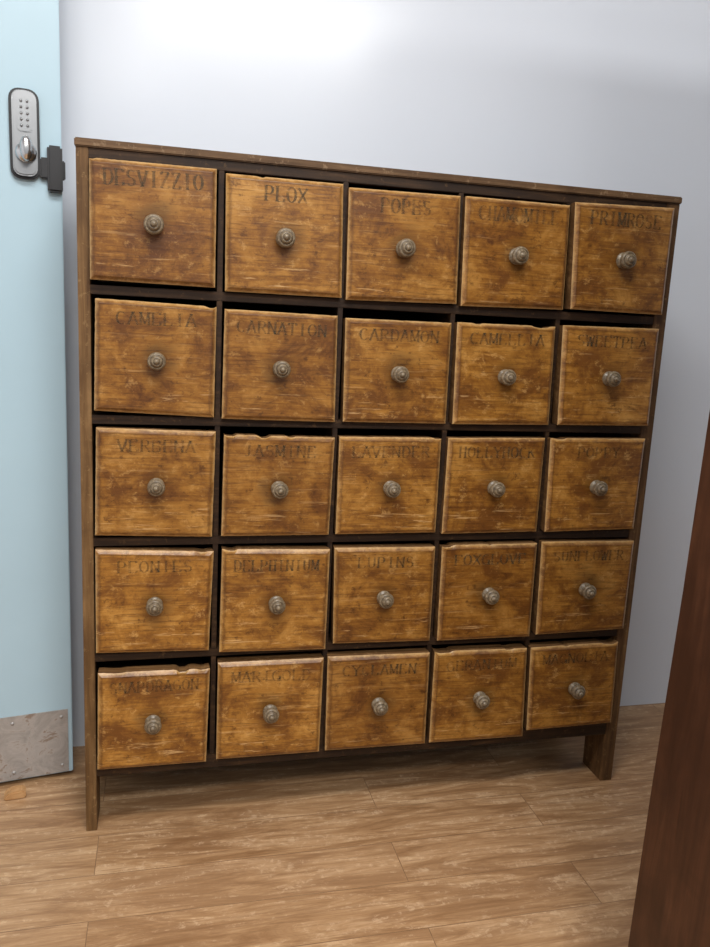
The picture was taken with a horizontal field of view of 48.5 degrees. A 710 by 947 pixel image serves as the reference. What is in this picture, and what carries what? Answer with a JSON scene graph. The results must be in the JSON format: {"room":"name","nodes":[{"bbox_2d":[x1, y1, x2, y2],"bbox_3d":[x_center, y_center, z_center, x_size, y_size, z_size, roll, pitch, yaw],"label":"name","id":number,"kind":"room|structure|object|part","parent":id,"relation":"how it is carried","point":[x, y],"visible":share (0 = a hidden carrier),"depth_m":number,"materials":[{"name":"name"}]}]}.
{"room":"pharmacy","nodes":[
{"label":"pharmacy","id":0,"kind":"room"},
{"bbox_2d":[0,703,664,946],"bbox_3d":[0.752,1.163,-0.241,4.800,0.050,4.957,0,11,-14],"label":"floor","id":1,"kind":"structure","parent":0,"point":[519,843],"depth_m":1.57,"materials":[{"name":"wood"}]},
{"bbox_2d":[4,785,25,800],"bbox_3d":[-0.734,0.688,1.700,0.044,0.020,0.028,-2,11,-22],"label":"wedge","id":2,"kind":"object","parent":1,"relation":"on","point":[19,791],"visible":1,"depth_m":1.69,"materials":[{"name":"brown wood"}]},
{"bbox_2d":[0,0,72,782],"bbox_3d":[-0.985,-0.513,1.413,0.863,2.440,0.043,-2,12,-23],"label":"leaf","id":3,"kind":"object","parent":1,"relation":"on","point":[35,631],"visible":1,"depth_m":1.61,"materials":[{"name":"blue paint"}]},
{"bbox_2d":[8,87,39,179],"bbox_3d":[-0.633,-0.650,1.510,0.054,0.164,0.010,-2,12,-23],"label":"backplate","id":4,"kind":"object","parent":3,"relation":"attached to","point":[14,173],"visible":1,"depth_m":1.51,"materials":[{"name":"black metal"}]},
{"bbox_2d":[11,89,37,176],"bbox_3d":[-0.630,-0.648,1.502,0.044,0.154,0.010,-2,12,-24],"label":"lock faceplate","id":5,"kind":"object","parent":4,"relation":"attached to","point":[21,168],"visible":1,"depth_m":1.50,"materials":[{"name":"metal"}]},
{"bbox_2d":[15,95,47,179],"bbox_3d":[-0.616,-0.642,1.506,0.064,0.145,0.021,-8,15,-44],"label":"door lock","id":6,"kind":"object","parent":3,"relation":"attached to","point":[43,161],"depth_m":1.49,"materials":[{"name":"metal"}]},
{"bbox_3d":[-0.626,-0.681,1.491,0.028,0.065,0.003,-2,12,-23],"label":"lock keypad panel","id":7,"kind":"part","parent":6,"relation":"part of","materials":[{"name":"metal"}]},
{"bbox_2d":[20,135,32,161],"bbox_3d":[-0.621,-0.614,1.488,0.022,0.046,0.020,-2,12,-23],"label":"grip","id":8,"kind":"object","parent":6,"relation":"attached to","point":[26,148],"visible":1,"depth_m":1.48,"materials":[{"name":"silver metal"}]},
{"bbox_3d":[-0.604,-0.594,1.534,0.018,0.040,0.012,-2,12,-23],"label":"latch arm","id":9,"kind":"part","parent":6,"relation":"part of","materials":[{"name":"black metal"}]},
{"bbox_2d":[0,709,68,781],"bbox_3d":[-1.031,0.611,1.604,0.844,0.151,0.002,-2,12,-23],"label":"kick plate","id":10,"kind":"object","parent":3,"relation":"attached to","point":[36,744],"visible":1,"depth_m":1.74,"materials":[{"name":"metal"}]},
{"bbox_2d":[47,145,62,193],"bbox_3d":[-0.586,-0.594,1.540,0.028,0.086,0.022,-2,12,-23],"label":"case","id":11,"kind":"object","parent":3,"relation":"attached to","point":[54,153],"visible":1,"depth_m":1.53,"materials":[{"name":"black metal"}]},
{"bbox_2d":[62,161,65,180],"bbox_3d":[-0.580,-0.601,1.565,0.009,0.035,0.016,-2,12,-23],"label":"latch bolt","id":12,"kind":"object","parent":3,"relation":"attached to","point":[64,175],"visible":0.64,"depth_m":1.56,"materials":[{"name":"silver metal"}]},
{"bbox_2d":[74,137,681,830],"bbox_3d":[0.036,0.052,1.740,1.195,1.329,0.377,0,11,-14],"label":"cabinet","id":13,"kind":"object","parent":1,"relation":"on","point":[364,451],"visible":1,"depth_m":1.57,"materials":[{"name":"brown wood"}]},
{"bbox_3d":[-0.540,0.051,1.632,0.021,1.315,0.317,0,11,-14],"label":"panel","id":14,"kind":"part","parent":13,"relation":"part of","materials":[{"name":"brown wood"}]},
{"bbox_3d":[-0.396,0.495,1.546,0.033,0.033,0.037,0,11,-15],"label":"knob","id":15,"kind":"part","parent":13,"relation":"part of","materials":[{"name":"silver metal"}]},
{"bbox_3d":[-0.359,-0.443,1.406,0.218,0.206,0.034,0,11,-13],"label":"drawer","id":16,"kind":"part","parent":13,"relation":"part of","materials":[{"name":"brown wood"}]},
{"bbox_3d":[-0.402,0.485,1.577,0.216,0.208,0.034,0,11,-15],"label":"drawer","id":17,"kind":"part","parent":13,"relation":"part of","materials":[{"name":"brown wood"}]},
{"bbox_3d":[-0.351,-0.434,1.375,0.035,0.035,0.037,0,11,-13],"label":"knob","id":18,"kind":"part","parent":13,"relation":"part of","materials":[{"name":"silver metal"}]},
{"bbox_3d":[-0.384,0.256,1.510,0.033,0.033,0.037,0,11,-14],"label":"knob","id":19,"kind":"part","parent":13,"relation":"part of","materials":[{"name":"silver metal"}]},
{"bbox_3d":[-0.391,0.246,1.541,0.222,0.213,0.034,0,11,-14],"label":"drawer","id":20,"kind":"part","parent":13,"relation":"part of","materials":[{"name":"brown wood"}]},
{"bbox_3d":[-0.378,0.017,1.497,0.220,0.210,0.034,0,11,-14],"label":"drawer","id":21,"kind":"part","parent":13,"relation":"part of","materials":[{"name":"brown wood"}]},
{"bbox_3d":[-0.368,-0.211,1.455,0.218,0.209,0.034,0,11,-13],"label":"drawer","id":22,"kind":"part","parent":13,"relation":"part of","materials":[{"name":"brown wood"}]},
{"bbox_3d":[-0.370,0.026,1.466,0.033,0.033,0.037,0,11,-14],"label":"knob","id":23,"kind":"part","parent":13,"relation":"part of","materials":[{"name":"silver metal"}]},
{"bbox_3d":[-0.358,-0.203,1.424,0.033,0.033,0.037,0,11,-13],"label":"knob","id":24,"kind":"part","parent":13,"relation":"part of","materials":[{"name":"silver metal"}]},
{"bbox_3d":[-0.178,0.483,1.638,0.216,0.213,0.034,0,11,-14],"label":"drawer","id":25,"kind":"part","parent":13,"relation":"part of","materials":[{"name":"brown wood"}]},
{"bbox_3d":[-0.171,0.492,1.606,0.033,0.033,0.037,0,11,-14],"label":"knob","id":26,"kind":"part","parent":13,"relation":"part of","materials":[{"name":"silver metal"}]},
{"bbox_3d":[-0.163,0.253,1.592,0.218,0.219,0.034,0,11,-14],"label":"drawer","id":27,"kind":"part","parent":13,"relation":"part of","materials":[{"name":"brown wood"}]},
{"bbox_3d":[-0.154,0.262,1.561,0.033,0.033,0.037,0,11,-14],"label":"knob","id":28,"kind":"part","parent":13,"relation":"part of","materials":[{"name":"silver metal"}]},
{"bbox_3d":[-0.152,0.022,1.550,0.218,0.201,0.034,0,11,-14],"label":"drawer","id":29,"kind":"part","parent":13,"relation":"part of","materials":[{"name":"brown wood"}]},
{"bbox_3d":[-0.144,-0.204,1.508,0.218,0.206,0.034,0,11,-13],"label":"drawer","id":30,"kind":"part","parent":13,"relation":"part of","materials":[{"name":"brown wood"}]},
{"bbox_3d":[-0.145,0.032,1.518,0.033,0.033,0.037,0,11,-14],"label":"knob","id":31,"kind":"part","parent":13,"relation":"part of","materials":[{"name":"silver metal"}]},
{"bbox_3d":[-0.137,-0.195,1.477,0.033,0.033,0.037,0,11,-13],"label":"knob","id":32,"kind":"part","parent":13,"relation":"part of","materials":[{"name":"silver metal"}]},
{"bbox_3d":[-0.131,-0.438,1.466,0.222,0.206,0.034,0,11,-14],"label":"drawer","id":33,"kind":"part","parent":13,"relation":"part of","materials":[{"name":"brown wood"}]},
{"bbox_3d":[-0.126,-0.429,1.434,0.035,0.035,0.037,0,11,-14],"label":"knob","id":34,"kind":"part","parent":13,"relation":"part of","materials":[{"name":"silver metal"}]},
{"bbox_3d":[0.033,0.594,1.724,1.140,0.030,0.020,0,11,-14],"label":"rail","id":35,"kind":"part","parent":13,"relation":"part of","materials":[{"name":"brown wood"}]},
{"bbox_2d":[95,621,616,661],"bbox_3d":[0.012,0.333,1.816,1.140,0.016,0.305,0,11,-14],"label":"shelf","id":36,"kind":"object","parent":13,"relation":"attached to","point":[212,649],"depth_m":1.67,"materials":[{"name":"brown wood"}]},
{"bbox_2d":[93,516,628,545],"bbox_3d":[0.023,0.103,1.772,1.140,0.016,0.305,0,11,-14],"label":"shelf","id":37,"kind":"object","parent":13,"relation":"attached to","point":[621,535],"depth_m":1.63,"materials":[{"name":"brown wood"}]},
{"bbox_2d":[92,404,640,433],"bbox_3d":[0.035,-0.126,1.729,1.140,0.016,0.305,0,11,-14],"label":"shelf","id":38,"kind":"object","parent":13,"relation":"attached to","point":[99,415],"depth_m":1.55,"materials":[{"name":"brown wood"}]},
{"bbox_2d":[90,284,653,324],"bbox_3d":[0.046,-0.356,1.686,1.140,0.016,0.305,0,11,-14],"label":"shelf","id":39,"kind":"object","parent":13,"relation":"attached to","point":[219,297],"depth_m":1.58,"materials":[{"name":"brown wood"}]},
{"bbox_3d":[0.046,0.484,1.692,0.226,0.215,0.034,0,11,-14],"label":"drawer","id":40,"kind":"part","parent":13,"relation":"part of","materials":[{"name":"brown wood"}]},
{"bbox_3d":[0.090,-0.555,1.508,1.140,0.018,0.019,0,11,-14],"label":"rail","id":41,"kind":"part","parent":13,"relation":"part of","materials":[{"name":"brown wood"}]},
{"bbox_3d":[0.053,0.493,1.661,0.033,0.033,0.037,0,11,-14],"label":"knob","id":42,"kind":"part","parent":13,"relation":"part of","materials":[{"name":"silver metal"}]},
{"bbox_3d":[0.056,0.252,1.649,0.218,0.210,0.034,0,11,-14],"label":"drawer","id":43,"kind":"part","parent":13,"relation":"part of","materials":[{"name":"brown wood"}]},
{"bbox_3d":[0.063,0.260,1.618,0.033,0.033,0.037,0,11,-14],"label":"knob","id":44,"kind":"part","parent":13,"relation":"part of","materials":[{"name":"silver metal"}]},
{"bbox_3d":[0.066,0.023,1.607,0.214,0.200,0.034,0,11,-14],"label":"drawer","id":45,"kind":"part","parent":13,"relation":"part of","materials":[{"name":"brown wood"}]},
{"bbox_3d":[0.075,0.032,1.576,0.033,0.033,0.037,0,11,-14],"label":"knob","id":46,"kind":"part","parent":13,"relation":"part of","materials":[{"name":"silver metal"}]},
{"bbox_3d":[0.080,-0.202,1.563,0.218,0.201,0.034,0,11,-14],"label":"drawer","id":47,"kind":"part","parent":13,"relation":"part of","materials":[{"name":"brown wood"}]},
{"bbox_3d":[0.089,-0.192,1.532,0.033,0.033,0.037,0,11,-14],"label":"knob","id":48,"kind":"part","parent":13,"relation":"part of","materials":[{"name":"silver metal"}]},
{"bbox_3d":[0.092,-0.434,1.519,0.228,0.207,0.034,0,11,-14],"label":"drawer","id":49,"kind":"part","parent":13,"relation":"part of","materials":[{"name":"brown wood"}]},
{"bbox_3d":[0.097,-0.425,1.487,0.035,0.035,0.037,0,11,-14],"label":"knob","id":50,"kind":"part","parent":13,"relation":"part of","materials":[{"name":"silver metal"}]},
{"bbox_3d":[0.272,0.486,1.746,0.224,0.214,0.034,0,11,-13],"label":"drawer","id":51,"kind":"part","parent":13,"relation":"part of","materials":[{"name":"brown wood"}]},
{"bbox_3d":[0.277,0.495,1.714,0.033,0.033,0.037,0,11,-13],"label":"knob","id":52,"kind":"part","parent":13,"relation":"part of","materials":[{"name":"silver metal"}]},
{"bbox_3d":[0.280,0.252,1.700,0.218,0.213,0.034,0,11,-13],"label":"drawer","id":53,"kind":"part","parent":13,"relation":"part of","materials":[{"name":"brown wood"}]},
{"bbox_3d":[0.289,0.261,1.669,0.033,0.033,0.037,0,11,-13],"label":"knob","id":54,"kind":"part","parent":13,"relation":"part of","materials":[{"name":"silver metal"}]},
{"bbox_3d":[0.287,0.024,1.660,0.216,0.205,0.034,0,11,-14],"label":"drawer","id":55,"kind":"part","parent":13,"relation":"part of","materials":[{"name":"brown wood"}]},
{"bbox_3d":[0.294,0.033,1.628,0.033,0.033,0.037,0,11,-14],"label":"knob","id":56,"kind":"part","parent":13,"relation":"part of","materials":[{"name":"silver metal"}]},
{"bbox_3d":[0.301,-0.202,1.615,0.220,0.204,0.034,0,11,-14],"label":"drawer","id":57,"kind":"part","parent":13,"relation":"part of","materials":[{"name":"brown wood"}]},
{"bbox_3d":[0.307,-0.193,1.583,0.033,0.033,0.037,0,11,-14],"label":"knob","id":58,"kind":"part","parent":13,"relation":"part of","materials":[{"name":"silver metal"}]},
{"bbox_3d":[0.317,-0.435,1.575,0.228,0.208,0.034,0,11,-14],"label":"drawer","id":59,"kind":"part","parent":13,"relation":"part of","materials":[{"name":"brown wood"}]},
{"bbox_3d":[0.323,-0.427,1.543,0.035,0.035,0.037,0,11,-14],"label":"knob","id":60,"kind":"part","parent":13,"relation":"part of","materials":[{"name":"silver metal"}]},
{"bbox_3d":[0.490,0.480,1.800,0.224,0.203,0.034,0,11,-14],"label":"drawer","id":61,"kind":"part","parent":13,"relation":"part of","materials":[{"name":"brown wood"}]},
{"bbox_3d":[0.500,0.490,1.770,0.033,0.033,0.037,0,11,-14],"label":"knob","id":62,"kind":"part","parent":13,"relation":"part of","materials":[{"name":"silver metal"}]},
{"bbox_3d":[0.504,0.250,1.758,0.226,0.213,0.034,0,11,-14],"label":"drawer","id":63,"kind":"part","parent":13,"relation":"part of","materials":[{"name":"brown wood"}]},
{"bbox_3d":[0.512,0.259,1.726,0.033,0.033,0.037,0,11,-14],"label":"knob","id":64,"kind":"part","parent":13,"relation":"part of","materials":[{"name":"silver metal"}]},
{"bbox_3d":[0.513,0.023,1.713,0.226,0.206,0.034,0,11,-14],"label":"drawer","id":65,"kind":"part","parent":13,"relation":"part of","materials":[{"name":"brown wood"}]},
{"bbox_3d":[0.523,0.032,1.682,0.033,0.033,0.037,0,11,-14],"label":"knob","id":66,"kind":"part","parent":13,"relation":"part of","materials":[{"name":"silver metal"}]},
{"bbox_3d":[0.528,-0.206,1.673,0.224,0.209,0.034,0,11,-14],"label":"drawer","id":67,"kind":"part","parent":13,"relation":"part of","materials":[{"name":"brown wood"}]},
{"bbox_3d":[0.537,-0.197,1.642,0.033,0.033,0.037,0,11,-14],"label":"knob","id":68,"kind":"part","parent":13,"relation":"part of","materials":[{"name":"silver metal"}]},
{"bbox_3d":[0.540,-0.442,1.624,0.226,0.216,0.034,0,11,-14],"label":"drawer","id":69,"kind":"part","parent":13,"relation":"part of","materials":[{"name":"brown wood"}]},
{"bbox_3d":[0.593,0.055,1.908,0.030,1.315,0.317,0,11,-14],"label":"panel","id":70,"kind":"part","parent":13,"relation":"part of","materials":[{"name":"brown wood"}]},
{"bbox_3d":[0.551,-0.432,1.594,0.035,0.035,0.037,0,11,-14],"label":"knob","id":71,"kind":"part","parent":13,"relation":"part of","materials":[{"name":"grey metal"}]},
{"bbox_2d":[628,412,709,946],"bbox_3d":[0.880,-0.093,0.891,0.784,2.010,0.483,0,11,-14],"label":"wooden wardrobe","id":72,"kind":"object","parent":1,"relation":"on","point":[672,903],"visible":1,"depth_m":1.06,"materials":[{"name":"brown wood"}]},
{"bbox_2d":[59,0,709,746],"bbox_3d":[0.233,-0.670,1.917,4.800,2.800,0.100,0,11,-14],"label":"wall","id":73,"kind":"structure","parent":0,"point":[597,94],"depth_m":1.83,"materials":[{"name":"paint"}]}
]}

